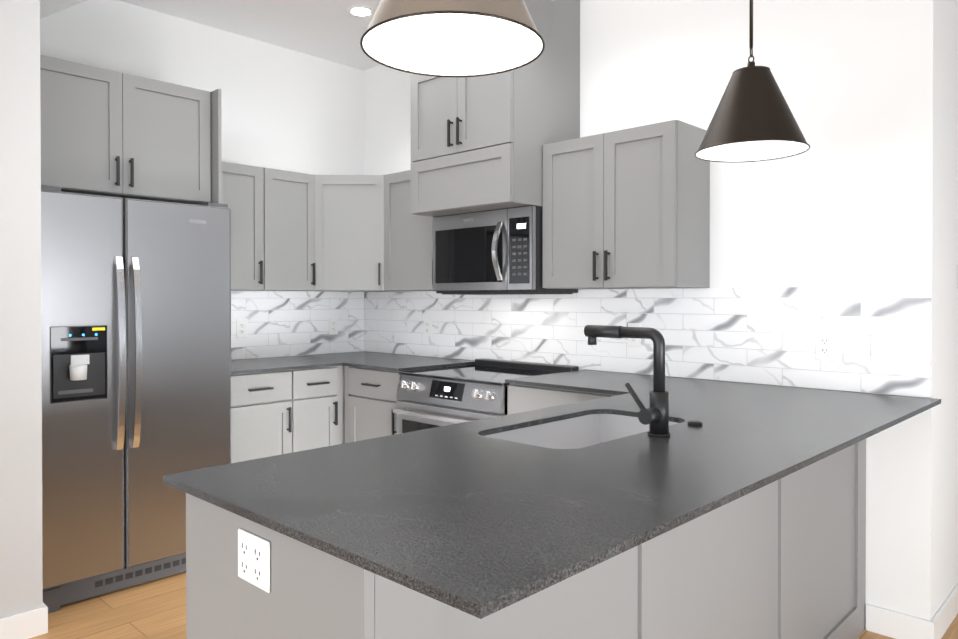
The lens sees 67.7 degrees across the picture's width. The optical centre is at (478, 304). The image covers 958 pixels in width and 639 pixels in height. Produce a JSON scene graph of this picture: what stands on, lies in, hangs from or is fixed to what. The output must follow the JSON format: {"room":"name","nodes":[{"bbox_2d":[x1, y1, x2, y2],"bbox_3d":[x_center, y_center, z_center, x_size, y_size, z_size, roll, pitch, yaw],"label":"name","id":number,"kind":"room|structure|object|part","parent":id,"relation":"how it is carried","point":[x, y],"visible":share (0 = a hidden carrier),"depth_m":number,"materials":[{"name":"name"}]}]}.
{"room":"kitchen","nodes":[
{"label":"kitchen","id":0,"kind":"room"},
{"bbox_2d":[0,0,42,618],"bbox_3d":[-2.135,-0.249,3.085,1.070,3.050,0.150,0,1,44],"label":"wall","id":1,"kind":"structure","parent":0,"point":[21,576],"depth_m":2.72,"materials":[{"name":"grey paint"}]},
{"bbox_2d":[40,0,363,359],"bbox_3d":[-1.641,-0.258,4.273,0.140,3.050,2.540,0,1,44],"label":"wall","id":2,"kind":"structure","parent":0,"point":[285,109],"depth_m":4.37,"materials":[{"name":"white paint"}]},
{"bbox_2d":[40,55,210,204],"bbox_3d":[-1.853,-0.802,3.522,0.584,0.570,0.857,0,1,44],"label":"upper cabinet","id":3,"kind":"object","parent":2,"relation":"attached to","point":[105,132],"visible":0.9,"depth_m":3.34,"materials":[{"name":"grey wood"}]},
{"bbox_2d":[222,161,315,290],"bbox_3d":[-1.362,-0.437,4.202,0.354,0.710,0.755,0,1,44],"label":"upper cabinet","id":4,"kind":"object","parent":2,"relation":"attached to","point":[272,229],"visible":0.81,"depth_m":4.15,"materials":[{"name":"grey wood"}]},
{"bbox_2d":[231,291,363,359],"bbox_3d":[-1.280,0.126,4.542,0.008,0.417,1.353,0,1,44],"label":"backsplash","id":5,"kind":"structure","parent":2,"relation":"attached to","point":[287,323],"depth_m":4.63,"materials":[{"name":"tile"}]},
{"bbox_2d":[236,319,247,337],"bbox_3d":[-1.444,0.146,4.358,0.008,0.116,0.072,0,1,44],"label":"electrical outlet","id":6,"kind":"object","parent":5,"relation":"attached to","point":[241,328],"visible":1,"depth_m":4.35,"materials":[{"name":"white plastic"}]},
{"bbox_2d":[329,317,337,334],"bbox_3d":[-0.984,0.148,4.838,0.008,0.116,0.072,0,1,44],"label":"electrical outlet","id":7,"kind":"object","parent":5,"relation":"attached to","point":[333,326],"visible":1,"depth_m":4.84,"materials":[{"name":"white plastic"}]},
{"bbox_2d":[40,0,380,70],"bbox_3d":[0.326,-1.426,1.590,7.600,0.546,10.600,0,1,44],"label":"ceiling","id":8,"kind":"structure","parent":0,"point":[333,30],"depth_m":4.11,"materials":[{"name":"white paint"}]},
{"bbox_2d":[347,6,374,16],"bbox_3d":[-0.659,-1.633,3.987,0.150,0.006,0.150,0,1,44],"label":"recessed light","id":9,"kind":"object","parent":8,"relation":"in","point":[361,11],"visible":1,"depth_m":3.98,"materials":[{"name":"white"}]},
{"bbox_2d":[360,0,544,76],"bbox_3d":[-0.048,-0.886,1.315,0.338,0.832,0.338,0,1,44],"label":"pendant light","id":10,"kind":"object","parent":8,"relation":"hanging from","point":[451,11],"depth_m":1.42,"materials":[{"name":"brown metal"}]},
{"bbox_3d":[-0.048,-0.596,1.317,0.332,0.250,0.332,0,1,44],"label":"pendant light shade","id":11,"kind":"part","parent":10,"relation":"part of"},
{"bbox_2d":[695,0,809,162],"bbox_3d":[0.854,-1.050,2.239,0.338,1.145,0.338,0,1,44],"label":"pendant light","id":12,"kind":"object","parent":8,"relation":"hanging from","point":[750,64],"depth_m":2.17,"materials":[{"name":"brown metal"}]},
{"bbox_3d":[0.854,-0.603,2.243,0.332,0.250,0.332,0,1,44],"label":"pendant light shade","id":13,"kind":"part","parent":12,"relation":"part of","materials":[{"name":"black metal"}]},
{"bbox_2d":[29,571,957,638],"bbox_3d":[0.326,1.317,1.610,7.600,0.060,10.600,0,1,44],"label":"floor","id":14,"kind":"structure","parent":0,"point":[154,609],"depth_m":2.92,"materials":[{"name":"brown wood"}]},
{"bbox_2d":[41,185,230,613],"bbox_3d":[-1.749,0.392,3.429,0.818,1.763,0.855,0,1,44],"label":"fridge","id":15,"kind":"object","parent":14,"relation":"on","point":[136,340],"visible":0.79,"depth_m":3.14,"materials":[{"name":"grey metal"}]},
{"bbox_2d":[231,368,305,462],"bbox_3d":[-1.366,0.813,4.015,0.620,0.913,0.465,0,1,44],"label":"base cabinet","id":16,"kind":"object","parent":14,"relation":"on","point":[274,413],"depth_m":3.82,"materials":[{"name":"grey wood"}]},
{"bbox_2d":[306,366,341,449],"bbox_3d":[-1.164,0.811,4.226,0.620,0.913,0.361,0,1,44],"label":"base cabinet","id":17,"kind":"object","parent":14,"relation":"on","point":[323,384],"depth_m":4.07,"materials":[{"name":"grey wood"}]},
{"bbox_2d":[342,366,344,443],"bbox_3d":[-0.832,0.808,4.572,0.620,0.913,0.716,0,1,44],"label":"base cabinet","id":18,"kind":"object","parent":14,"relation":"on","point":[343,399],"depth_m":4.19,"materials":[{"name":"grey wood"}]},
{"bbox_2d":[231,351,403,373],"bbox_3d":[-1.042,0.344,4.321,0.660,0.016,1.363,0,1,44],"label":"countertop","id":19,"kind":"structure","parent":18,"relation":"on","point":[240,366],"depth_m":4.21,"materials":[{"name":"stone"}]},
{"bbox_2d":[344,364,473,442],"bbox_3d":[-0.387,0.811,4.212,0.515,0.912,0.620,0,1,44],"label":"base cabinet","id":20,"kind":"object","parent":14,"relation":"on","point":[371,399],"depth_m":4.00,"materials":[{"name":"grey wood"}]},
{"bbox_2d":[343,355,474,370],"bbox_3d":[-0.382,0.345,4.187,0.478,0.016,0.643,0,1,44],"label":"countertop","id":21,"kind":"structure","parent":20,"relation":"on","point":[381,362],"depth_m":4.15,"materials":[{"name":"stone"}]},
{"bbox_2d":[186,493,633,638],"bbox_3d":[-0.143,0.831,1.503,0.595,0.912,0.693,0,1,44],"label":"base cabinet","id":22,"kind":"object","parent":14,"relation":"on","point":[314,593],"depth_m":1.28,"materials":[{"name":"grey wood"}]},
{"bbox_2d":[238,528,269,592],"bbox_3d":[-0.399,0.451,1.260,0.108,0.088,0.009,0,1,44],"label":"outlet","id":23,"kind":"object","parent":22,"relation":"attached to","point":[253,559],"visible":1,"depth_m":1.25,"materials":[{"name":"white plastic"}]},
{"bbox_2d":[163,379,940,618],"bbox_3d":[0.517,0.461,2.068,0.930,0.215,2.458,0,1,44],"label":"countertop","id":24,"kind":"structure","parent":22,"relation":"on","point":[481,518],"depth_m":1.45,"materials":[{"name":"stone"}]},
{"bbox_2d":[584,325,670,436],"bbox_3d":[0.398,0.207,1.987,0.265,0.292,0.104,0,1,44],"label":"faucet","id":25,"kind":"object","parent":24,"relation":"on","point":[655,415],"visible":1,"depth_m":1.92,"materials":[{"name":"black metal"}]},
{"bbox_2d":[687,420,701,425],"bbox_3d":[0.632,0.347,2.092,0.042,0.010,0.042,0,1,44],"label":"button","id":26,"kind":"object","parent":24,"relation":"on","point":[694,423],"visible":0.96,"depth_m":2.08,"materials":[{"name":"black"}]},
{"bbox_2d":[393,358,578,433],"bbox_3d":[0.027,0.797,3.727,0.742,0.948,0.711,0,1,44],"label":"range","id":27,"kind":"object","parent":14,"relation":"on","point":[442,396],"visible":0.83,"depth_m":3.59,"materials":[{"name":"grey metal"}]},
{"bbox_2d":[508,383,615,414],"bbox_3d":[0.589,0.818,3.277,0.682,0.912,0.620,0,1,44],"label":"base cabinet","id":28,"kind":"object","parent":14,"relation":"on","point":[521,398],"depth_m":3.15,"materials":[{"name":"grey wood"}]},
{"bbox_2d":[505,370,692,391],"bbox_3d":[0.575,0.352,3.277,0.659,0.016,0.631,0,1,44],"label":"countertop","id":29,"kind":"structure","parent":28,"relation":"on","point":[580,380],"depth_m":3.23,"materials":[{"name":"stone"}]},
{"bbox_2d":[634,463,813,638],"bbox_3d":[0.720,0.824,2.403,0.595,0.912,0.439,0,1,44],"label":"base cabinet","id":30,"kind":"object","parent":14,"relation":"on","point":[784,557],"depth_m":1.99,"materials":[{"name":"grey wood"}]},
{"bbox_2d":[814,439,865,638],"bbox_3d":[1.069,0.822,2.768,0.595,0.912,0.689,0,1,44],"label":"base cabinet","id":31,"kind":"object","parent":14,"relation":"on","point":[839,477],"depth_m":2.62,"materials":[{"name":"grey wood"}]},
{"bbox_2d":[364,0,941,627],"bbox_3d":[0.486,-0.255,3.897,3.450,3.050,0.140,0,1,44],"label":"wall","id":32,"kind":"structure","parent":0,"point":[850,196],"depth_m":2.91,"materials":[{"name":"white paint"}]},
{"bbox_2d":[314,175,385,291],"bbox_3d":[-0.797,-0.440,4.594,0.628,0.710,0.623,0,1,44],"label":"upper cabinet","id":33,"kind":"object","parent":32,"relation":"attached to","point":[349,233],"visible":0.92,"depth_m":4.38,"materials":[{"name":"grey wood"}]},
{"bbox_2d":[384,170,432,290],"bbox_3d":[-0.289,-0.438,4.317,0.518,0.710,0.320,0,1,44],"label":"upper cabinet","id":34,"kind":"object","parent":32,"relation":"attached to","point":[408,237],"depth_m":4.26,"materials":[{"name":"grey wood"}]},
{"bbox_2d":[411,0,579,216],"bbox_3d":[0.068,-1.059,3.788,0.720,1.148,0.584,0,1,44],"label":"upper cabinet","id":35,"kind":"object","parent":32,"relation":"attached to","point":[478,143],"visible":0.79,"depth_m":3.56,"materials":[{"name":"grey wood"}]},
{"bbox_2d":[433,205,577,294],"bbox_3d":[0.109,-0.269,3.836,0.716,0.430,0.440,0,1,44],"label":"microwave","id":36,"kind":"object","parent":35,"relation":"attached to","point":[495,252],"visible":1,"depth_m":3.67,"materials":[{"name":"silver metal"}]},
{"bbox_2d":[543,120,709,288],"bbox_3d":[0.681,-0.431,3.387,0.718,0.710,0.320,0,1,44],"label":"upper cabinet","id":37,"kind":"object","parent":32,"relation":"attached to","point":[628,208],"depth_m":3.21,"materials":[{"name":"grey wood"}]},
{"bbox_2d":[364,286,930,397],"bbox_3d":[0.436,0.131,3.842,3.438,0.417,0.008,0,1,44],"label":"backsplash","id":38,"kind":"structure","parent":32,"relation":"attached to","point":[766,335],"depth_m":3.29,"materials":[{"name":"tile"}]},
{"bbox_2d":[424,318,431,336],"bbox_3d":[-0.327,0.147,4.562,0.072,0.116,0.008,0,1,44],"label":"electrical outlet","id":39,"kind":"object","parent":38,"relation":"attached to","point":[427,326],"visible":1,"depth_m":4.56,"materials":[{"name":"white plastic"}]},
{"bbox_2d":[628,323,640,346],"bbox_3d":[0.763,0.151,3.517,0.072,0.116,0.008,0,1,44],"label":"electrical outlet","id":40,"kind":"object","parent":38,"relation":"attached to","point":[634,342],"visible":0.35,"depth_m":3.51,"materials":[{"name":"white plastic"}]},
{"bbox_2d":[816,331,834,360],"bbox_3d":[1.405,0.169,2.901,0.072,0.116,0.008,0,1,44],"label":"electrical outlet","id":41,"kind":"object","parent":38,"relation":"attached to","point":[825,345],"visible":1,"depth_m":2.90,"materials":[{"name":"white plastic"}]},
{"bbox_2d":[939,0,957,608],"bbox_3d":[2.922,-0.256,4.055,0.150,3.050,3.460,0,1,44],"label":"wall","id":42,"kind":"structure","parent":0,"point":[948,534],"depth_m":2.87,"materials":[{"name":"white paint"}]},
{"bbox_2d":[926,584,957,638],"bbox_3d":[2.929,1.219,3.953,0.012,0.100,3.614,0,1,44],"label":"baseboard","id":43,"kind":"structure","parent":42,"relation":"attached to","point":[936,628],"depth_m":2.77,"materials":[{"name":"white wood"}]}
]}

